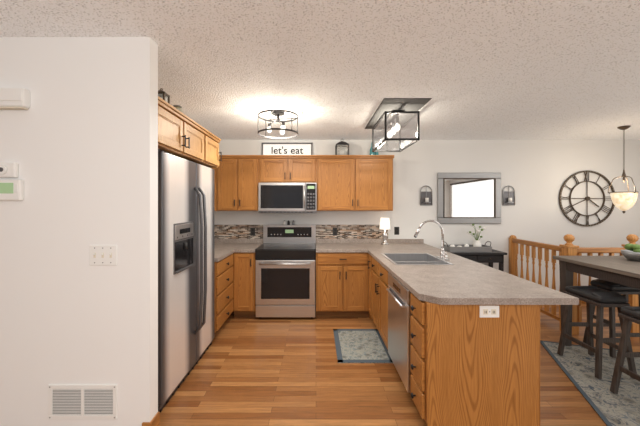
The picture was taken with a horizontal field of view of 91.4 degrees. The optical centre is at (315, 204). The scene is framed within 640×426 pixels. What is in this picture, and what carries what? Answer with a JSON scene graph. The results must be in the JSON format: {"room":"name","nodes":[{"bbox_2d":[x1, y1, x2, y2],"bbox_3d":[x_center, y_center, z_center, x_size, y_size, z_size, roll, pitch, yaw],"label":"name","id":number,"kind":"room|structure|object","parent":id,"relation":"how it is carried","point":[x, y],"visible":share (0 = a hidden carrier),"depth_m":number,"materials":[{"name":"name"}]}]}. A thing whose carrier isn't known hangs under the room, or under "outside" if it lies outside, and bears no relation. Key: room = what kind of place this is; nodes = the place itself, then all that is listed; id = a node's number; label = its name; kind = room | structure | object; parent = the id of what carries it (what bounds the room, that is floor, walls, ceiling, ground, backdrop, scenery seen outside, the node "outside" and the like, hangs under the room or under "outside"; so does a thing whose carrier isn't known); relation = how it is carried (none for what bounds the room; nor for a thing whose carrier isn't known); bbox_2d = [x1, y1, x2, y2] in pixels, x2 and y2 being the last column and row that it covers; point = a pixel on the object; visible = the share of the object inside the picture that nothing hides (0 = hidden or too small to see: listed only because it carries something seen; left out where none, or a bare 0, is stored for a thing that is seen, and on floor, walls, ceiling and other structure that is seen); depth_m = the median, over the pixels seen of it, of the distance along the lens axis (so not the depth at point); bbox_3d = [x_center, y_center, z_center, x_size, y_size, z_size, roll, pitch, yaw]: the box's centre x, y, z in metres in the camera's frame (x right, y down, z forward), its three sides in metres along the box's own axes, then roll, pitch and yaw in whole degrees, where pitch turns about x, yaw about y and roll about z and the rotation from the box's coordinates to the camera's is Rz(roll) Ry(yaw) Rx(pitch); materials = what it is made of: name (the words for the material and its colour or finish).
{"room":"kitchen","nodes":[
{"label":"kitchen","id":0,"kind":"room"},
{"bbox_2d":[0,37,159,425],"bbox_3d":[-2.969,0.245,1.823,4.062,2.410,0.104,0,0,0],"label":"wall","id":1,"kind":"structure","parent":0,"point":[79,141],"depth_m":1.78,"materials":[{"name":"white paint"}]},
{"bbox_2d":[0,163,23,200],"bbox_3d":[-1.748,-0.133,1.762,0.165,0.215,0.044,0,0,0],"label":"thermostat","id":2,"kind":"object","parent":1,"relation":"attached to","point":[11,189],"visible":1,"depth_m":1.75,"materials":[{"name":"white plastic"}]},
{"bbox_2d":[0,88,29,109],"bbox_3d":[-1.730,-0.599,1.758,0.200,0.113,0.051,0,0,0],"label":"door chime","id":3,"kind":"object","parent":1,"relation":"attached to","point":[14,98],"visible":1,"depth_m":1.74,"materials":[{"name":"white plastic"}]},
{"bbox_2d":[48,384,116,418],"bbox_3d":[-1.330,1.123,1.779,0.390,0.195,0.010,0,0,0],"label":"air vent","id":4,"kind":"object","parent":1,"relation":"in","point":[82,401],"visible":1,"depth_m":1.78,"materials":[{"name":"white plastic"}]},
{"bbox_2d":[89,245,116,264],"bbox_3d":[-1.214,0.286,1.775,0.157,0.117,0.018,0,0,0],"label":"switch plate","id":5,"kind":"object","parent":1,"relation":"attached to","point":[102,254],"visible":1,"depth_m":1.78,"materials":[{"name":"white plastic"}]},
{"bbox_2d":[158,96,221,167],"bbox_3d":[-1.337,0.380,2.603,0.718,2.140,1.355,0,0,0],"label":"upper cabinet","id":6,"kind":"object","parent":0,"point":[182,135],"visible":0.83,"depth_m":2.42,"materials":[{"name":"brown wood"}]},
{"bbox_2d":[158,88,169,103],"bbox_3d":[-1.085,-0.756,2.190,0.082,0.128,0.082,0,0,0],"label":"lantern","id":7,"kind":"object","parent":6,"relation":"on","point":[162,93],"visible":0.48,"depth_m":2.17,"materials":[{"name":"brown metal"}]},
{"bbox_2d":[173,105,182,111],"bbox_3d":[-1.100,-0.739,2.480,0.076,0.094,0.074,0,0,0],"label":"plant","id":8,"kind":"object","parent":6,"relation":"on","point":[177,106],"visible":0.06,"depth_m":2.46,"materials":[{"name":"green plant"}]},
{"bbox_2d":[0,0,639,139],"bbox_3d":[0.100,-1.010,0.850,10.200,0.100,7.700,0,0,0],"label":"ceiling","id":9,"kind":"structure","parent":0,"point":[477,69],"depth_m":2.06,"materials":[{"name":"white paint"}]},
{"bbox_2d":[258,109,297,138],"bbox_3d":[-0.390,-0.844,3.220,0.416,0.233,0.416,0,0,0],"label":"drum ceiling light","id":10,"kind":"object","parent":9,"relation":"attached to","point":[277,113],"visible":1,"depth_m":3.19,"materials":[{"name":"black metal"}]},
{"bbox_2d":[365,98,431,151],"bbox_3d":[0.825,-0.794,3.360,0.430,0.330,1.120,0,0,0],"label":"ceiling light","id":11,"kind":"object","parent":9,"relation":"attached to","point":[391,116],"visible":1,"depth_m":3.06,"materials":[{"name":"grey metal"}]},
{"bbox_2d":[608,125,637,212],"bbox_3d":[3.772,-0.427,3.809,0.257,1.066,0.275,0,0,0],"label":"pendant light","id":12,"kind":"object","parent":9,"relation":"hanging from","point":[623,201],"visible":1,"depth_m":3.78,"materials":[{"name":"white glass"}]},
{"bbox_2d":[160,304,639,425],"bbox_3d":[0.100,1.500,0.850,10.200,0.100,7.700,0,0,0],"label":"floor","id":13,"kind":"structure","parent":0,"point":[269,371],"depth_m":2.52,"materials":[{"name":"laminate"}]},
{"bbox_2d":[158,149,213,411],"bbox_3d":[-1.336,0.530,2.710,0.708,1.840,1.120,0,0,0],"label":"fridge","id":14,"kind":"object","parent":13,"relation":"on","point":[185,263],"visible":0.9,"depth_m":2.48,"materials":[{"name":"grey metal"}]},
{"bbox_2d":[214,253,232,334],"bbox_3d":[-1.367,1.026,3.619,0.657,0.848,0.674,0,0,0],"label":"base cabinet","id":15,"kind":"object","parent":13,"relation":"on","point":[223,289],"visible":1,"depth_m":3.47,"materials":[{"name":"brown wood"}]},
{"bbox_2d":[214,239,243,261],"bbox_3d":[-1.353,0.550,3.941,0.690,0.100,1.313,0,0,0],"label":"countertop","id":16,"kind":"structure","parent":15,"relation":"on","point":[224,248],"depth_m":4.11,"materials":[{"name":"laminate"}]},
{"bbox_2d":[233,253,255,316],"bbox_3d":[-0.914,1.026,4.268,0.291,0.848,0.656,0,0,0],"label":"base cabinet","id":17,"kind":"object","parent":13,"relation":"on","point":[244,305],"depth_m":3.95,"materials":[{"name":"brown wood"}]},
{"bbox_2d":[236,239,262,252],"bbox_3d":[-0.887,0.550,4.261,0.238,0.100,0.672,0,0,0],"label":"countertop","id":18,"kind":"structure","parent":17,"relation":"on","point":[246,245],"depth_m":4.31,"materials":[{"name":"laminate"}]},
{"bbox_2d":[255,225,315,317],"bbox_3d":[-0.385,0.871,4.223,0.760,1.159,0.730,0,0,0],"label":"range","id":19,"kind":"object","parent":13,"relation":"on","point":[285,271],"visible":1,"depth_m":3.92,"materials":[{"name":"grey metal"}]},
{"bbox_2d":[283,220,294,224],"bbox_3d":[-0.395,0.257,4.553,0.170,0.067,0.040,0,0,0],"label":"shakers","id":20,"kind":"object","parent":19,"relation":"on","point":[288,222],"visible":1,"depth_m":4.54,"materials":[{"name":"white ceramic"}]},
{"bbox_2d":[316,253,368,316],"bbox_3d":[0.339,1.026,4.267,0.681,0.848,0.658,0,0,0],"label":"base cabinet","id":21,"kind":"object","parent":13,"relation":"on","point":[341,284],"depth_m":3.95,"materials":[{"name":"brown wood"}]},
{"bbox_2d":[316,239,440,252],"bbox_3d":[0.789,0.550,4.264,1.581,0.100,0.667,0,0,0],"label":"countertop","id":22,"kind":"structure","parent":21,"relation":"on","point":[322,245],"depth_m":4.31,"materials":[{"name":"laminate"}]},
{"bbox_2d":[379,218,389,244],"bbox_3d":[0.980,0.371,4.440,0.156,0.375,0.156,0,0,0],"label":"light","id":23,"kind":"object","parent":22,"relation":"on","point":[384,224],"visible":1,"depth_m":4.39,"materials":[{"name":"silver metal"}]},
{"bbox_2d":[333,329,392,362],"bbox_3d":[0.468,1.446,3.245,0.535,0.007,0.770,0,0,0],"label":"kitchen rug","id":24,"kind":"object","parent":13,"relation":"on","point":[360,345],"visible":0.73,"depth_m":3.18,"materials":[{"name":"grey fabric"}]},
{"bbox_2d":[368,254,387,329],"bbox_3d":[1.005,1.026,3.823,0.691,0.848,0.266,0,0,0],"label":"base cabinet","id":25,"kind":"object","parent":13,"relation":"on","point":[377,274],"depth_m":3.30,"materials":[{"name":"brown wood"}]},
{"bbox_2d":[386,272,411,392],"bbox_3d":[0.941,1.028,2.520,0.639,0.844,0.612,0,0,0],"label":"dishwasher","id":26,"kind":"object","parent":13,"relation":"on","point":[399,323],"visible":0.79,"depth_m":2.40,"materials":[{"name":"grey metal"}]},
{"bbox_2d":[411,293,539,425],"bbox_3d":[1.004,1.026,2.054,0.693,0.848,0.304,0,0,0],"label":"base cabinet","id":27,"kind":"object","parent":13,"relation":"on","point":[470,366],"depth_m":1.90,"materials":[{"name":"brown wood"}]},
{"bbox_2d":[368,250,578,304],"bbox_3d":[1.115,0.580,2.902,0.930,0.040,2.054,0,0,0],"label":"countertop","id":28,"kind":"structure","parent":27,"relation":"on","point":[463,281],"depth_m":2.20,"materials":[{"name":"stone"}]},
{"bbox_2d":[380,253,453,264],"bbox_3d":[1.015,0.654,3.255,0.548,0.198,0.688,0,0,0],"label":"sink","id":29,"kind":"object","parent":28,"relation":"in","point":[412,259],"visible":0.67,"depth_m":3.54,"materials":[{"name":"metal"}]},
{"bbox_2d":[414,220,449,260],"bbox_3d":[1.188,0.356,3.255,0.334,0.406,0.240,0,0,0],"label":"faucet","id":30,"kind":"object","parent":28,"relation":"on","point":[442,256],"visible":1,"depth_m":3.24,"materials":[{"name":"silver metal"}]},
{"bbox_2d":[479,306,498,317],"bbox_3d":[1.055,0.648,1.897,0.120,0.073,0.009,0,0,0],"label":"outlet","id":31,"kind":"object","parent":27,"relation":"attached to","point":[488,311],"visible":1,"depth_m":1.90,"materials":[{"name":"white plastic"}]},
{"bbox_2d":[444,249,506,271],"bbox_3d":[2.200,1.050,4.414,0.800,0.800,0.348,0,0,0],"label":"console table","id":32,"kind":"object","parent":13,"relation":"on","point":[493,256],"visible":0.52,"depth_m":4.26,"materials":[{"name":"grey paint"}]},
{"bbox_2d":[444,224,491,251],"bbox_3d":[2.130,0.457,4.410,0.649,0.384,0.240,0,0,0],"label":"decorative tray","id":33,"kind":"object","parent":32,"relation":"on","point":[476,246],"visible":1,"depth_m":4.36,"materials":[{"name":"black metal"}]},
{"bbox_2d":[509,234,638,334],"bbox_3d":[3.960,0.891,4.041,2.289,1.117,1.110,0,0,0],"label":"stair railing","id":34,"kind":"object","parent":13,"relation":"on","point":[568,248],"visible":0.5,"depth_m":3.74,"materials":[{"name":"brown wood"}]},
{"bbox_2d":[540,340,639,425],"bbox_3d":[2.956,1.446,1.416,2.400,0.008,3.200,0,0,20],"label":"dining rug","id":35,"kind":"object","parent":13,"relation":"on","point":[576,364],"visible":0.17,"depth_m":2.52,"materials":[{"name":"grey carpet"}]},
{"bbox_2d":[553,256,639,345],"bbox_3d":[2.990,0.988,2.500,0.980,0.906,1.600,0,0,0],"label":"dining table","id":36,"kind":"object","parent":35,"relation":"on","point":[622,270],"visible":0.9,"depth_m":2.95,"materials":[{"name":"brown wood"}]},
{"bbox_2d":[621,243,639,261],"bbox_3d":[3.080,0.453,3.000,0.220,0.163,0.220,0,0,0],"label":"centerpiece","id":37,"kind":"object","parent":36,"relation":"on","point":[631,252],"visible":1,"depth_m":2.97,"materials":[{"name":"green plant"}]},
{"bbox_2d":[557,286,636,378],"bbox_3d":[2.480,1.091,2.780,0.329,0.684,0.437,0,0,0],"label":"stool","id":38,"kind":"object","parent":35,"relation":"on","point":[590,296],"visible":0.83,"depth_m":2.66,"materials":[{"name":"black wood"}]},
{"bbox_2d":[583,279,639,357],"bbox_3d":[2.990,1.091,3.080,0.437,0.684,0.329,0,0,0],"label":"stool","id":39,"kind":"object","parent":35,"relation":"on","point":[608,286],"visible":0.6,"depth_m":2.96,"materials":[{"name":"black wood"}]},
{"bbox_2d":[610,306,639,393],"bbox_3d":[2.420,1.091,2.180,0.329,0.684,0.437,0,0,0],"label":"stool","id":40,"kind":"object","parent":35,"relation":"on","point":[629,315],"visible":1,"depth_m":2.34,"materials":[{"name":"black wood"}]},
{"bbox_2d":[214,140,639,290],"bbox_3d":[0.100,0.245,4.650,10.200,2.410,0.100,0,0,0],"label":"wall","id":41,"kind":"structure","parent":0,"point":[535,174],"depth_m":4.60,"materials":[{"name":"white paint"}]},
{"bbox_2d":[212,168,215,210],"bbox_3d":[-1.529,-0.291,4.436,0.334,0.742,0.319,0,0,0],"label":"upper cabinet","id":42,"kind":"object","parent":41,"relation":"attached to","point":[212,168],"depth_m":4.28,"materials":[{"name":"brown wood"}]},
{"bbox_2d":[216,155,259,210],"bbox_3d":[-1.071,-0.291,4.425,0.580,0.742,0.340,0,0,0],"label":"upper cabinet","id":43,"kind":"object","parent":41,"relation":"attached to","point":[237,176],"depth_m":4.26,"materials":[{"name":"brown wood"}]},
{"bbox_2d":[260,155,315,182],"bbox_3d":[-0.386,-0.483,4.425,0.786,0.357,0.340,0,0,0],"label":"upper cabinet","id":44,"kind":"object","parent":41,"relation":"attached to","point":[273,168],"depth_m":4.26,"materials":[{"name":"brown wood"}]},
{"bbox_2d":[261,143,312,154],"bbox_3d":[-0.420,-0.795,4.534,0.740,0.226,0.048,0,0,0],"label":"eat sign","id":45,"kind":"object","parent":44,"relation":"on","point":[307,148],"visible":0.56,"depth_m":4.53,"materials":[{"name":"white wood"}]},
{"bbox_2d":[272,146,302,153],"bbox_3d":[-0.415,-0.797,4.532,0.461,0.111,0.002,0,-6,0],"label":"lettering","id":46,"kind":"object","parent":45,"relation":"attached to","point":[279,149],"visible":1,"depth_m":4.53,"materials":[{"name":"black paint"}]},
{"bbox_2d":[258,183,315,212],"bbox_3d":[-0.385,-0.096,4.370,0.782,0.412,0.451,0,0,0],"label":"microwave","id":47,"kind":"object","parent":44,"relation":"attached to","point":[286,197],"visible":1,"depth_m":4.20,"materials":[{"name":"grey metal"}]},
{"bbox_2d":[214,225,387,238],"bbox_3d":[-0.319,0.424,4.592,2.757,0.269,0.016,0,0,0],"label":"backsplash","id":48,"kind":"structure","parent":41,"relation":"attached to","point":[322,232],"depth_m":4.59,"materials":[{"name":"tile"}]},
{"bbox_2d":[316,155,393,210],"bbox_3d":[0.533,-0.291,4.425,1.046,0.742,0.340,0,0,0],"label":"upper cabinet","id":49,"kind":"object","parent":41,"relation":"attached to","point":[354,182],"depth_m":4.26,"materials":[{"name":"brown wood"}]},
{"bbox_2d":[335,141,348,154],"bbox_3d":[0.370,-0.811,4.430,0.182,0.258,0.182,0,0,0],"label":"lantern","id":50,"kind":"object","parent":49,"relation":"on","point":[341,144],"visible":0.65,"depth_m":4.35,"materials":[{"name":"black metal"}]},
{"bbox_2d":[370,143,378,154],"bbox_3d":[0.831,-0.784,4.457,0.135,0.205,0.103,0,0,0],"label":"decorative bottles","id":51,"kind":"object","parent":49,"relation":"on","point":[374,153],"visible":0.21,"depth_m":4.42,"materials":[{"name":"teal glass"}]},
{"bbox_2d":[394,227,398,234],"bbox_3d":[1.190,0.380,4.596,0.072,0.116,0.010,0,0,0],"label":"outlet","id":52,"kind":"object","parent":41,"relation":"attached to","point":[396,230],"visible":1,"depth_m":4.59,"materials":[{"name":"grey plastic"}]},
{"bbox_2d":[420,186,431,204],"bbox_3d":[1.620,-0.140,4.562,0.184,0.294,0.074,0,0,0],"label":"sconce","id":53,"kind":"object","parent":41,"relation":"attached to","point":[425,197],"visible":1,"depth_m":4.59,"materials":[{"name":"grey metal"}]},
{"bbox_2d":[437,173,500,223],"bbox_3d":[2.250,-0.100,4.583,0.930,0.750,0.034,0,0,0],"label":"wall mirror","id":54,"kind":"object","parent":41,"relation":"attached to","point":[468,198],"visible":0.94,"depth_m":4.58,"materials":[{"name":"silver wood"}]},
{"bbox_2d":[502,186,514,204],"bbox_3d":[2.835,-0.140,4.562,0.184,0.294,0.074,0,0,0],"label":"sconce","id":55,"kind":"object","parent":41,"relation":"attached to","point":[508,197],"visible":1,"depth_m":4.59,"materials":[{"name":"grey metal"}]},
{"bbox_2d":[559,170,614,225],"bbox_3d":[3.980,-0.096,4.578,0.820,0.820,0.042,0,0,0],"label":"wall clock","id":56,"kind":"object","parent":41,"relation":"attached to","point":[587,198],"visible":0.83,"depth_m":4.58,"materials":[{"name":"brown metal"}]}
]}

